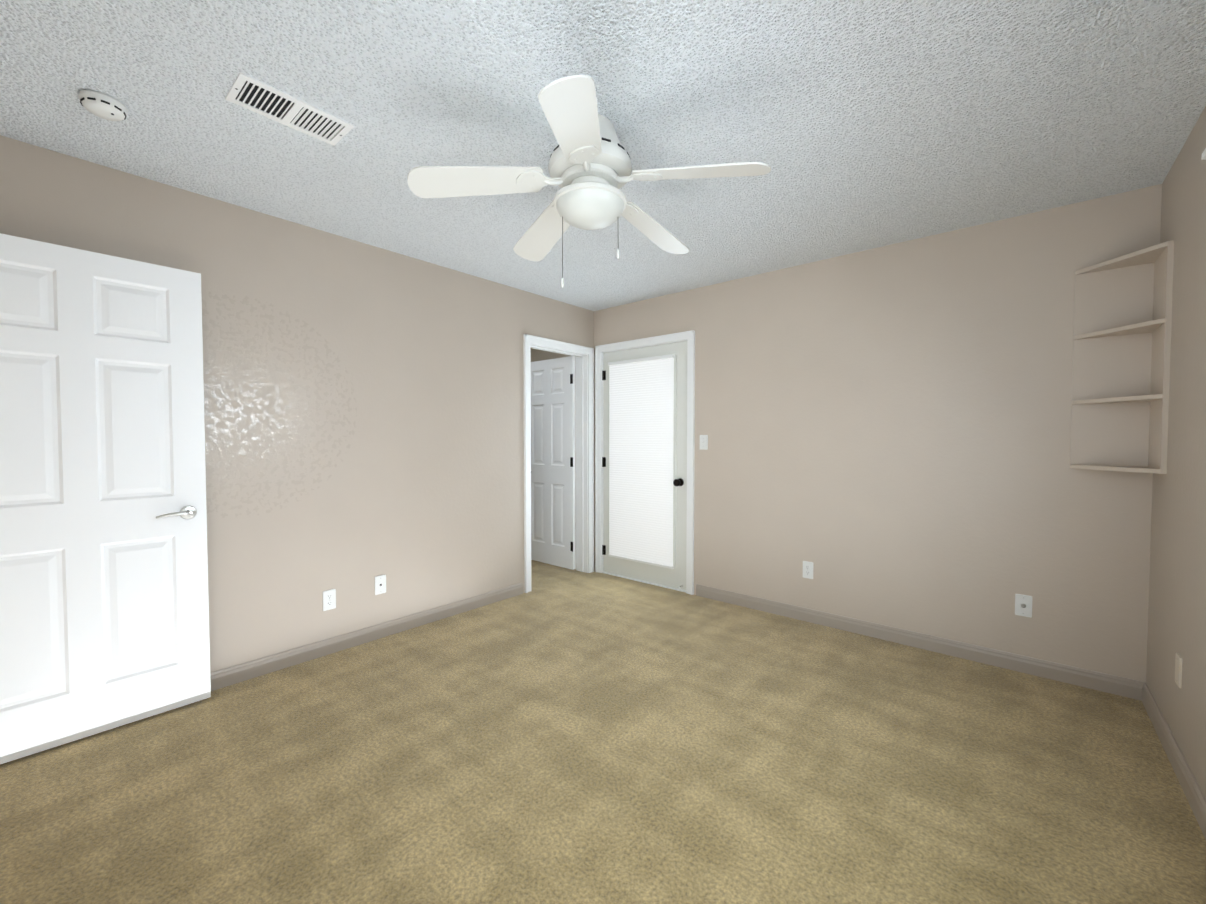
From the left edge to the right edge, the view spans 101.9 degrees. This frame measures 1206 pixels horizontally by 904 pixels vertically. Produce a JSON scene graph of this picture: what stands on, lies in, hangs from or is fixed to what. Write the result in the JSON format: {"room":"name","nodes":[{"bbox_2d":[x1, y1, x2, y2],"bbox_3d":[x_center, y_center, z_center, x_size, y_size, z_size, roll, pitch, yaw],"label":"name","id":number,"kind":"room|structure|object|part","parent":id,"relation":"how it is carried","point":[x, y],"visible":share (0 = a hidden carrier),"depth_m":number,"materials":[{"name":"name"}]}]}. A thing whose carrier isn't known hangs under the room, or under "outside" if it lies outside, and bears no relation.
{"room":"empty bedroom","nodes":[
{"label":"empty bedroom","id":0,"kind":"room"},
{"bbox_2d":[0,135,593,672],"bbox_3d":[-1.355,-0.054,3.219,0.140,2.440,4.030,1,2,40],"label":"wall","id":1,"kind":"structure","parent":0,"point":[364,413],"depth_m":2.83,"materials":[{"name":"paint"}]},
{"bbox_2d":[323,589,335,610],"bbox_3d":[-1.594,0.862,2.851,0.008,0.115,0.070,1,2,40],"label":"duplex electrical outlet","id":2,"kind":"object","parent":1,"relation":"attached to","point":[329,599],"visible":1,"depth_m":2.85,"materials":[{"name":"white plastic"}]},
{"bbox_2d":[210,583,522,690],"bbox_3d":[-1.573,1.133,2.880,0.014,0.088,2.840,1,2,40],"label":"baseboard","id":3,"kind":"structure","parent":1,"relation":"attached to","point":[232,675],"depth_m":2.93,"materials":[{"name":"beige wood"}]},
{"bbox_2d":[375,575,385,594],"bbox_3d":[-1.400,0.836,3.079,0.007,0.115,0.070,1,2,40],"label":"outlet","id":4,"kind":"object","parent":1,"relation":"attached to","point":[380,584],"visible":1,"depth_m":3.08,"materials":[{"name":"white plastic"}]},
{"bbox_2d":[531,356,575,569],"bbox_3d":[-0.556,0.102,4.806,0.695,2.014,0.109,1,2,40],"label":"hall door","id":5,"kind":"structure","parent":1,"relation":"in","point":[552,461],"depth_m":4.78,"materials":[{"name":"white wood"}]},
{"bbox_2d":[523,334,593,592],"bbox_3d":[-0.424,0.090,4.315,0.186,2.090,0.826,1,2,40],"label":"trim","id":6,"kind":"structure","parent":1,"relation":"attached to","point":[584,392],"depth_m":4.54,"materials":[{"name":"white wood"}]},
{"bbox_2d":[530,348,575,547],"bbox_3d":[-0.622,-0.130,5.911,2.240,2.440,0.100,1,2,40],"label":"wall","id":7,"kind":"structure","parent":0,"point":[538,355],"depth_m":5.82,"materials":[{"name":"beige paint"}]},
{"bbox_2d":[531,548,575,583],"bbox_3d":[-1.554,1.171,4.870,2.260,0.098,2.750,1,2,40],"label":"floor","id":8,"kind":"structure","parent":0,"point":[540,571],"depth_m":4.62,"materials":[{"name":"carpet"}]},
{"bbox_2d":[0,570,1205,903],"bbox_3d":[-0.013,1.249,2.110,3.670,0.100,3.750,1,2,40],"label":"floor carpet","id":9,"kind":"object","parent":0,"point":[576,736],"visible":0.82,"depth_m":1.80,"materials":[{"name":"beige carpet"}]},
{"bbox_2d":[0,0,1205,310],"bbox_3d":[0.041,-1.289,1.992,3.810,0.100,4.030,1,2,40],"label":"ceiling","id":10,"kind":"structure","parent":0,"point":[862,124],"depth_m":1.76,"materials":[{"name":"white paint"}]},
{"bbox_2d":[78,90,127,120],"bbox_3d":[-1.753,-1.209,1.718,0.122,0.044,0.122,1,2,40],"label":"smoke detector","id":11,"kind":"object","parent":10,"relation":"attached to","point":[102,105],"visible":1,"depth_m":1.69,"materials":[{"name":"white plastic"}]},
{"bbox_2d":[225,72,353,145],"bbox_3d":[-1.127,-1.229,1.774,0.185,0.007,0.355,1,2,40],"label":"ceiling vent","id":12,"kind":"object","parent":10,"relation":"in","point":[258,97],"visible":1,"depth_m":1.76,"materials":[{"name":"white metal"}]},
{"bbox_2d":[407,75,770,287],"bbox_3d":[-0.015,-0.936,1.916,1.259,0.602,1.207,1,2,40],"label":"ceiling fan","id":13,"kind":"object","parent":10,"relation":"hanging from","point":[590,168],"visible":1,"depth_m":1.77,"materials":[{"name":"white"}]},
{"bbox_2d":[594,184,1161,681],"bbox_3d":[1.356,-0.060,3.462,3.670,2.440,0.140,1,2,40],"label":"wall","id":14,"kind":"structure","parent":0,"point":[886,430],"depth_m":2.90,"materials":[{"name":"paint"}]},
{"bbox_2d":[602,341,686,589],"bbox_3d":[0.332,0.108,4.245,0.903,2.026,0.118,1,2,40],"label":"patio door","id":15,"kind":"structure","parent":14,"relation":"in","point":[644,461],"depth_m":4.20,"materials":[{"name":"white glass"}]},
{"bbox_2d":[608,354,674,568],"bbox_3d":[0.318,0.078,4.243,0.691,1.766,0.030,1,2,40],"label":"shade","id":16,"kind":"object","parent":15,"relation":"attached to","point":[641,389],"depth_m":4.22,"materials":[{"name":"white fabric"}]},
{"bbox_3d":[0.610,0.249,3.983,0.066,0.066,0.074,1,2,40],"label":"knob","id":17,"kind":"part","parent":15,"relation":"part of","materials":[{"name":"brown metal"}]},
{"bbox_2d":[595,330,694,594],"bbox_3d":[0.375,0.081,4.289,1.036,2.110,0.163,1,2,40],"label":"door frame","id":18,"kind":"structure","parent":14,"relation":"attached to","point":[687,336],"depth_m":4.11,"materials":[{"name":"white wood"}]},
{"bbox_2d":[700,435,707,449],"bbox_3d":[0.787,-0.076,3.842,0.070,0.115,0.020,1,2,40],"label":"light switch","id":19,"kind":"object","parent":14,"relation":"attached to","point":[703,442],"visible":1,"depth_m":3.84,"materials":[{"name":"white plastic"}]},
{"bbox_2d":[803,561,812,578],"bbox_3d":[1.403,0.808,3.349,0.070,0.115,0.008,1,2,40],"label":"duplex electrical outlet","id":20,"kind":"object","parent":14,"relation":"attached to","point":[807,569],"visible":1,"depth_m":3.35,"materials":[{"name":"white plastic"}]},
{"bbox_2d":[696,584,1137,699],"bbox_3d":[1.664,1.125,3.132,2.410,0.088,0.014,1,2,40],"label":"baseboard","id":21,"kind":"structure","parent":14,"relation":"attached to","point":[958,649],"depth_m":2.85,"materials":[{"name":"beige wood"}]},
{"bbox_2d":[1015,594,1031,617],"bbox_3d":[2.253,0.824,2.620,0.070,0.115,0.016,1,2,40],"label":"outlet","id":22,"kind":"object","parent":14,"relation":"attached to","point":[1023,605],"visible":1,"depth_m":2.62,"materials":[{"name":"white plastic"}]},
{"bbox_2d":[1070,240,1173,473],"bbox_3d":[2.399,-0.407,2.283,0.285,0.990,0.285,1,2,40],"label":"corner shelf","id":23,"kind":"object","parent":14,"relation":"attached to","point":[1121,359],"visible":1,"depth_m":2.35,"materials":[{"name":"beige wood"}]},
{"bbox_2d":[1146,106,1205,797],"bbox_3d":[1.391,0.016,0.785,0.140,2.440,3.890,1,2,40],"label":"wall","id":24,"kind":"structure","parent":0,"point":[1177,604],"depth_m":1.88,"materials":[{"name":"paint"}]},
{"bbox_2d":[1138,681,1205,838],"bbox_3d":[1.378,1.188,0.922,0.014,0.088,3.750,1,2,40],"label":"baseboard","id":25,"kind":"structure","parent":24,"relation":"attached to","point":[1194,794],"depth_m":1.84,"materials":[{"name":"beige"}]},
{"bbox_2d":[1175,653,1181,687],"bbox_3d":[2.201,0.835,1.872,0.007,0.115,0.070,1,2,40],"label":"outlet","id":26,"kind":"object","parent":24,"relation":"attached to","point":[1178,669],"visible":0.98,"depth_m":1.86,"materials":[{"name":"beige plastic"}]},
{"bbox_2d":[1201,148,1205,159],"bbox_3d":[1.269,-0.309,0.709,0.240,1.047,1.664,1,2,40],"label":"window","id":27,"kind":"structure","parent":24,"relation":"in","point":[1203,157],"depth_m":1.39,"materials":[{"name":"white"}]},
{"bbox_3d":[-1.222,0.023,0.550,3.530,2.440,0.140,1,2,40],"label":"wall","id":28,"kind":"structure","parent":0,"visible":0},
{"bbox_2d":[0,233,210,763],"bbox_3d":[-2.163,0.179,2.029,0.155,2.018,0.811,1,2,40],"label":"entry door","id":29,"kind":"structure","parent":28,"relation":"in","point":[104,611],"depth_m":2.05,"materials":[{"name":"white wood"}]},
{"bbox_3d":[-1.960,0.282,2.269,0.155,0.064,0.186,1,2,40],"label":"handle","id":30,"kind":"part","parent":29,"relation":"part of","materials":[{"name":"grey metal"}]}
]}

